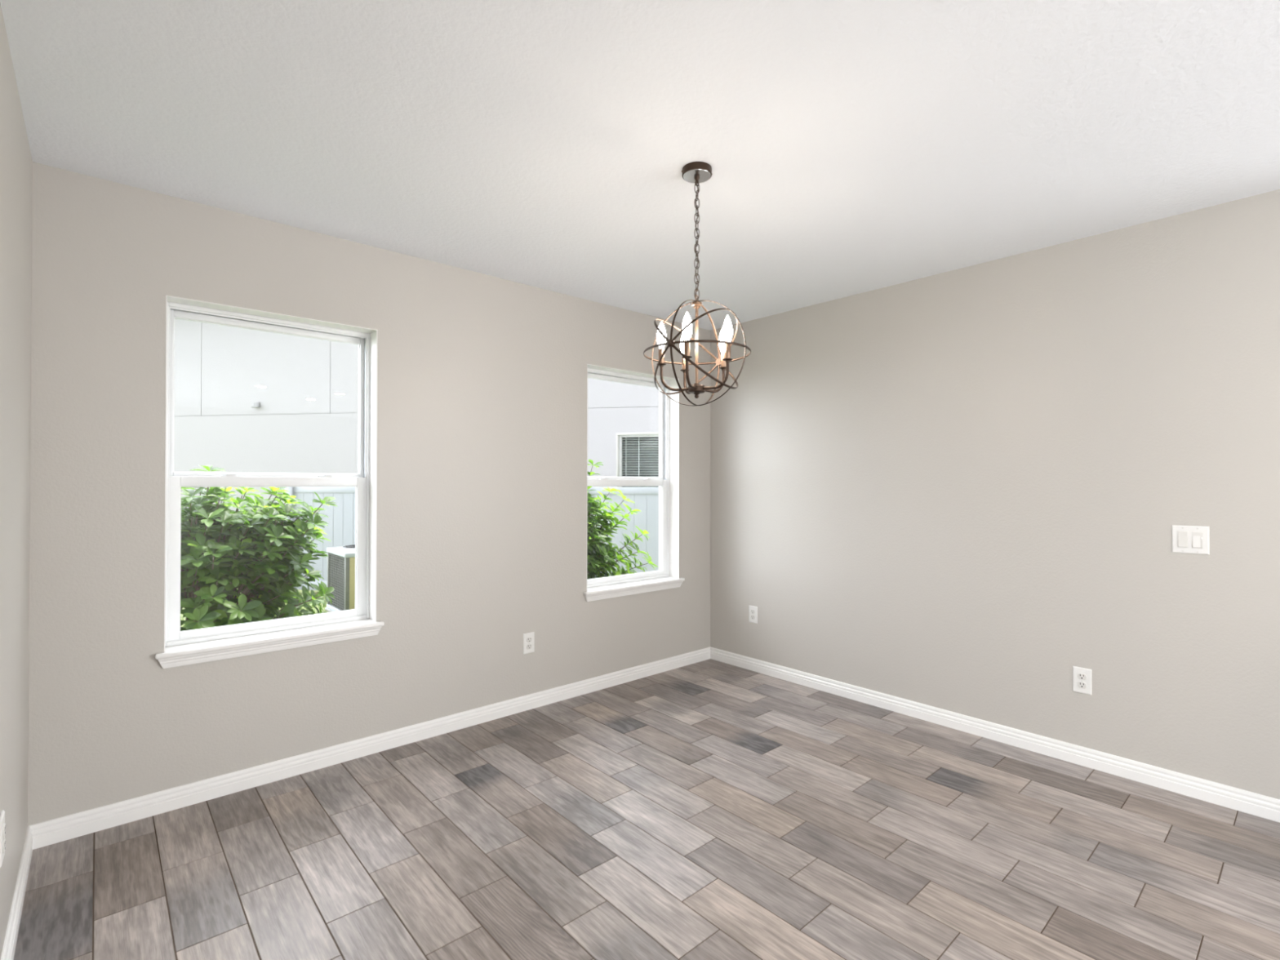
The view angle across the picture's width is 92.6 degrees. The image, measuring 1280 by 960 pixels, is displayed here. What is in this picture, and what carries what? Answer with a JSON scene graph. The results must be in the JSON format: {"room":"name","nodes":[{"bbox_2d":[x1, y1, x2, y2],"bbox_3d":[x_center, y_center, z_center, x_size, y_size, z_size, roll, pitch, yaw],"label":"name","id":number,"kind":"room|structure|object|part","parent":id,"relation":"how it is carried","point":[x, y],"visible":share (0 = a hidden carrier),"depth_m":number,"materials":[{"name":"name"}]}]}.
{"room":"empty dining room","nodes":[
{"label":"empty dining room","id":0,"kind":"room"},
{"bbox_2d":[0,3,32,959],"bbox_3d":[0.484,0.174,-0.930,0.150,2.840,8.150,0,0,-42],"label":"wall","id":1,"kind":"structure","parent":0,"point":[15,157],"depth_m":1.73,"materials":[{"name":"grey paint"}]},
{"bbox_2d":[0,809,5,867],"bbox_3d":[-1.607,0.904,1.541,0.009,0.116,0.072,0,0,-42],"label":"electrical outlet","id":2,"kind":"object","parent":1,"relation":"attached to","point":[2,824],"visible":1,"depth_m":1.53,"materials":[{"name":"white plastic"}]},
{"bbox_2d":[2,838,5,853],"bbox_3d":[-1.605,0.924,1.542,0.003,0.028,0.034,0,0,-42],"label":"receptacle","id":3,"kind":"object","parent":2,"relation":"attached to","point":[3,839],"depth_m":1.54,"materials":[{"name":"grey plastic"}]},
{"bbox_2d":[2,822,5,837],"bbox_3d":[-1.605,0.885,1.543,0.003,0.028,0.034,0,0,-42],"label":"receptacle","id":4,"kind":"object","parent":2,"relation":"attached to","point":[3,824],"depth_m":1.53,"materials":[{"name":"grey plastic"}]},
{"bbox_2d":[0,826,32,959],"bbox_3d":[-0.634,1.258,0.446,0.014,0.083,4.600,0,0,-42],"label":"baseboard","id":5,"kind":"structure","parent":1,"relation":"attached to","point":[11,934],"depth_m":1.81,"materials":[{"name":"white paint"}]},
{"bbox_2d":[27,161,711,826],"bbox_3d":[-0.897,0.196,3.425,3.864,2.840,0.200,0,0,-42],"label":"wall","id":6,"kind":"structure","parent":0,"point":[482,500],"depth_m":2.85,"materials":[{"name":"grey paint"}]},
{"bbox_2d":[155,295,384,668],"bbox_3d":[-1.631,0.008,2.749,0.867,1.477,0.229,0,0,-42],"label":"window","id":7,"kind":"structure","parent":6,"relation":"in","point":[181,648],"depth_m":2.73,"materials":[{"name":"white paint"}]},
{"bbox_3d":[-1.678,-0.344,2.804,0.775,0.729,0.032,0,0,-42],"label":"sash","id":8,"kind":"part","parent":7,"relation":"part of","materials":[{"name":"white plastic"}]},
{"bbox_3d":[-1.656,0.324,2.774,0.776,0.676,0.030,0,0,-42],"label":"sash","id":9,"kind":"part","parent":7,"relation":"part of","materials":[{"name":"white plastic"}]},
{"bbox_2d":[28,646,710,849],"bbox_3d":[-0.817,1.274,3.349,3.594,0.083,0.014,0,0,-42],"label":"baseboard","id":10,"kind":"structure","parent":6,"relation":"attached to","point":[65,828],"depth_m":2.76,"materials":[{"name":"white paint"}]},
{"bbox_2d":[523,631,533,654],"bbox_3d":[-0.638,0.938,3.513,0.072,0.116,0.009,0,0,-42],"label":"electrical outlet","id":11,"kind":"object","parent":6,"relation":"attached to","point":[528,638],"visible":1,"depth_m":3.51,"materials":[{"name":"white plastic"}]},
{"bbox_2d":[526,644,532,648],"bbox_3d":[-0.636,0.957,3.511,0.034,0.028,0.003,0,0,-42],"label":"receptacle","id":12,"kind":"object","parent":11,"relation":"attached to","point":[528,646],"depth_m":3.51,"materials":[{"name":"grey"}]},
{"bbox_2d":[526,637,532,642],"bbox_3d":[-0.636,0.918,3.511,0.034,0.028,0.003,0,0,-42],"label":"receptacle","id":13,"kind":"object","parent":11,"relation":"attached to","point":[528,639],"depth_m":3.51,"materials":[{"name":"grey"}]},
{"bbox_2d":[583,364,684,601],"bbox_3d":[-0.080,0.019,4.125,0.866,1.477,0.229,0,0,-42],"label":"window","id":14,"kind":"structure","parent":6,"relation":"in","point":[668,480],"depth_m":4.33,"materials":[{"name":"white paint"}]},
{"bbox_3d":[-0.127,-0.333,4.180,0.774,0.729,0.032,0,0,-42],"label":"sash","id":15,"kind":"part","parent":14,"relation":"part of","materials":[{"name":"white plastic"}]},
{"bbox_3d":[-0.105,0.334,4.150,0.775,0.676,0.030,0,0,-42],"label":"sash","id":16,"kind":"part","parent":14,"relation":"part of","materials":[{"name":"white plastic"}]},
{"bbox_2d":[0,0,1279,330],"bbox_3d":[3.130,-1.188,1.556,7.394,0.120,8.350,0,0,-42],"label":"ceiling","id":17,"kind":"structure","parent":0,"point":[851,147],"depth_m":1.95,"materials":[{"name":"white paint"}]},
{"bbox_2d":[643,161,751,405],"bbox_3d":[0.206,-0.699,2.218,0.392,0.861,0.388,0,0,-42],"label":"chandelier","id":18,"kind":"object","parent":17,"relation":"hanging from","point":[695,172],"visible":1,"depth_m":2.21,"materials":[{"name":"brown metal"}]},
{"bbox_3d":[0.078,-0.526,2.222,0.036,0.102,0.036,0,0,-42],"label":"bulb","id":19,"kind":"part","parent":18,"relation":"part of","materials":[{"name":"white glass"}]},
{"bbox_3d":[0.126,-0.369,2.219,0.107,0.093,0.010,0,0,2],"label":"arm","id":20,"kind":"part","parent":18,"relation":"part of","materials":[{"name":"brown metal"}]},
{"bbox_3d":[0.171,-0.525,2.340,0.036,0.102,0.036,0,0,-42],"label":"bulb","id":21,"kind":"part","parent":18,"relation":"part of","materials":[{"name":"white glass"}]},
{"bbox_3d":[0.184,-0.368,2.292,0.010,0.093,0.107,0,0,-16],"label":"arm","id":22,"kind":"part","parent":18,"relation":"part of","materials":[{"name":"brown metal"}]},
{"bbox_3d":[0.162,-0.527,2.097,0.036,0.102,0.036,0,0,-42],"label":"bulb","id":23,"kind":"part","parent":18,"relation":"part of","materials":[{"name":"white glass"}]},
{"bbox_3d":[0.178,-0.369,2.142,0.010,0.093,0.107,0,0,20],"label":"arm","id":24,"kind":"part","parent":18,"relation":"part of","materials":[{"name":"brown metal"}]},
{"bbox_3d":[0.206,-0.487,2.217,0.011,0.285,0.011,0,0,-42],"label":"stem","id":25,"kind":"part","parent":18,"relation":"part of","materials":[{"name":"brown metal"}]},
{"bbox_3d":[0.207,-0.868,2.219,0.013,0.434,0.013,0,0,-42],"label":"cord","id":26,"kind":"part","parent":18,"relation":"part of","materials":[{"name":"brown metal"}]},
{"bbox_3d":[0.272,-0.368,2.260,0.107,0.093,0.010,0,0,-34],"label":"arm","id":27,"kind":"part","parent":18,"relation":"part of","materials":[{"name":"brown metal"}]},
{"bbox_3d":[0.268,-0.369,2.167,0.107,0.093,0.010,0,0,38],"label":"arm","id":28,"kind":"part","parent":18,"relation":"part of","materials":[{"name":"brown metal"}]},
{"bbox_3d":[0.312,-0.526,2.288,0.036,0.102,0.036,0,0,-42],"label":"bulb","id":29,"kind":"part","parent":18,"relation":"part of","materials":[{"name":"white glass"}]},
{"bbox_3d":[0.306,-0.526,2.138,0.036,0.102,0.036,0,0,-42],"label":"bulb","id":30,"kind":"part","parent":18,"relation":"part of","materials":[{"name":"white glass"}]},
{"bbox_2d":[13,658,1279,959],"bbox_3d":[3.138,1.387,1.552,7.227,0.150,8.050,0,0,-42],"label":"floor","id":31,"kind":"structure","parent":0,"point":[710,809],"depth_m":2.14,"materials":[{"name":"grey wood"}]},
{"bbox_2d":[710,189,1279,799],"bbox_3d":[1.714,0.199,3.302,0.120,2.840,3.450,0,0,-42],"label":"wall","id":32,"kind":"structure","parent":0,"point":[962,491],"depth_m":2.97,"materials":[{"name":"grey paint"}]},
{"bbox_2d":[749,604,757,623],"bbox_3d":[0.785,0.934,4.246,0.009,0.116,0.072,0,0,-42],"label":"electrical outlet","id":33,"kind":"object","parent":32,"relation":"attached to","point":[753,610],"visible":1,"depth_m":4.24,"materials":[{"name":"white plastic"}]},
{"bbox_2d":[710,646,1279,822],"bbox_3d":[1.662,1.277,3.252,0.014,0.083,3.450,0,0,-42],"label":"baseboard","id":34,"kind":"structure","parent":32,"relation":"attached to","point":[1235,798],"depth_m":2.95,"materials":[{"name":"white paint"}]},
{"bbox_2d":[1072,666,1092,695],"bbox_3d":[2.045,0.928,2.827,0.009,0.116,0.072,0,0,-42],"label":"electrical outlet","id":35,"kind":"object","parent":32,"relation":"attached to","point":[1082,677],"visible":1,"depth_m":2.82,"materials":[{"name":"white plastic"}]},
{"bbox_2d":[1077,681,1086,688],"bbox_3d":[2.043,0.948,2.825,0.003,0.028,0.034,0,0,-42],"label":"receptacle","id":36,"kind":"object","parent":35,"relation":"attached to","point":[1081,685],"depth_m":2.82,"materials":[{"name":"grey plastic"}]},
{"bbox_2d":[1077,672,1086,679],"bbox_3d":[2.043,0.909,2.825,0.003,0.028,0.034,0,0,-42],"label":"receptacle","id":37,"kind":"object","parent":35,"relation":"attached to","point":[1081,676],"depth_m":2.82,"materials":[{"name":"grey plastic"}]},
{"bbox_2d":[1171,524,1209,555],"bbox_3d":[2.295,0.249,2.549,0.011,0.116,0.117,0,0,-42],"label":"light switch","id":38,"kind":"object","parent":32,"relation":"attached to","point":[1194,540],"visible":1,"depth_m":2.55,"materials":[{"name":"white plastic"}]},
{"label":"outside","id":39,"kind":"structure","parent":0,"visible":0},
{"bbox_2d":[180,569,330,626],"bbox_3d":[-7.593,1.704,12.184,26.000,0.100,21.800,0,0,-42],"label":"ground","id":40,"kind":"structure","parent":39,"point":[300,591],"depth_m":7.82,"materials":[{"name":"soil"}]},
{"bbox_2d":[180,464,337,631],"bbox_3d":[-2.525,0.801,3.434,1.303,1.767,1.491,0,0,43],"label":"shrub","id":41,"kind":"object","parent":40,"relation":"on","point":[215,559],"visible":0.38,"depth_m":3.31,"materials":[{"name":"green plant"}]},
{"bbox_2d":[324,544,355,612],"bbox_3d":[-3.387,1.230,7.668,0.832,0.812,0.832,0,0,-42],"label":"air conditioner","id":42,"kind":"object","parent":40,"relation":"on","point":[340,560],"visible":0.34,"depth_m":7.31,"materials":[{"name":"grey metal"}]},
{"bbox_3d":[-3.894,1.222,7.665,0.045,0.685,0.045,0,0,-42],"label":"corner post","id":43,"kind":"part","parent":42,"relation":"part of","materials":[{"name":"grey metal"}]},
{"bbox_2d":[328,552,344,610],"bbox_3d":[-3.393,1.218,7.639,0.746,0.675,0.733,0,0,-42],"label":"grille","id":44,"kind":"object","parent":42,"relation":"attached to","point":[336,560],"depth_m":7.40,"materials":[{"name":"grey metal"}]},
{"bbox_3d":[-3.419,1.220,7.130,0.045,0.685,0.045,0,0,-42],"label":"corner post","id":45,"kind":"part","parent":42,"relation":"part of","materials":[{"name":"grey metal"}]},
{"bbox_3d":[-3.145,1.217,7.360,0.670,0.675,0.025,0,0,-42],"label":"access panel","id":46,"kind":"part","parent":42,"relation":"part of","materials":[{"name":"beige metal"}]},
{"bbox_2d":[173,318,658,549],"bbox_3d":[-5.963,-1.524,15.630,19.300,6.400,7.900,0,0,10],"label":"house","id":47,"kind":"structure","parent":40,"relation":"on","point":[246,400],"depth_m":12.28,"materials":[{"name":"grey paint"}]},
{"bbox_2d":[251,402,259,407],"bbox_3d":[-7.763,-1.520,12.353,0.160,0.110,0.072,0,0,10],"label":"wall vent","id":48,"kind":"object","parent":47,"relation":"attached to","point":[253,404],"depth_m":12.36,"materials":[{"name":"grey paint"}]},
{"bbox_2d":[622,437,658,487],"bbox_3d":[0.130,-0.245,11.185,0.975,1.138,0.055,0,0,10],"label":"blind","id":49,"kind":"object","parent":47,"relation":"hanging from","point":[646,451],"depth_m":11.23,"materials":[{"name":"white plastic"}]},
{"bbox_2d":[284,486,658,592],"bbox_3d":[-1.838,0.825,8.288,6.720,1.633,0.120,0,0,11],"label":"vinyl fence","id":50,"kind":"object","parent":40,"relation":"on","point":[340,530],"visible":0.09,"depth_m":8.04,"materials":[{"name":"grey plastic"}]},
{"bbox_3d":[-5.081,0.823,8.896,0.120,1.633,0.120,0,0,11],"label":"post","id":51,"kind":"part","parent":50,"relation":"part of","materials":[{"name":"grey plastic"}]},
{"bbox_3d":[-4.001,1.520,8.689,2.100,0.140,0.044,0,0,11],"label":"rail","id":52,"kind":"part","parent":50,"relation":"part of","materials":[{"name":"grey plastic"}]},
{"bbox_3d":[-3.999,0.137,8.697,2.100,0.090,0.044,0,0,11],"label":"rail","id":53,"kind":"part","parent":50,"relation":"part of","materials":[{"name":"grey plastic"}]},
{"bbox_3d":[-4.000,0.841,8.693,2.090,1.398,0.022,0,0,11],"label":"panel","id":54,"kind":"part","parent":50,"relation":"part of","materials":[{"name":"grey plastic"}]},
{"bbox_3d":[0.326,0.140,7.887,2.100,0.090,0.044,0,0,11],"label":"rail","id":55,"kind":"part","parent":50,"relation":"part of","materials":[{"name":"grey plastic"}]},
{"bbox_3d":[0.325,0.844,7.883,2.090,1.398,0.022,0,0,11],"label":"panel","id":56,"kind":"part","parent":50,"relation":"part of","materials":[{"name":"grey plastic"}]},
{"bbox_2d":[586,458,657,579],"bbox_3d":[-0.628,0.758,4.944,1.331,1.854,1.004,0,0,-31],"label":"shrub","id":57,"kind":"object","parent":40,"relation":"on","point":[600,557],"visible":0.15,"depth_m":4.91,"materials":[{"name":"green plant"}]}
]}

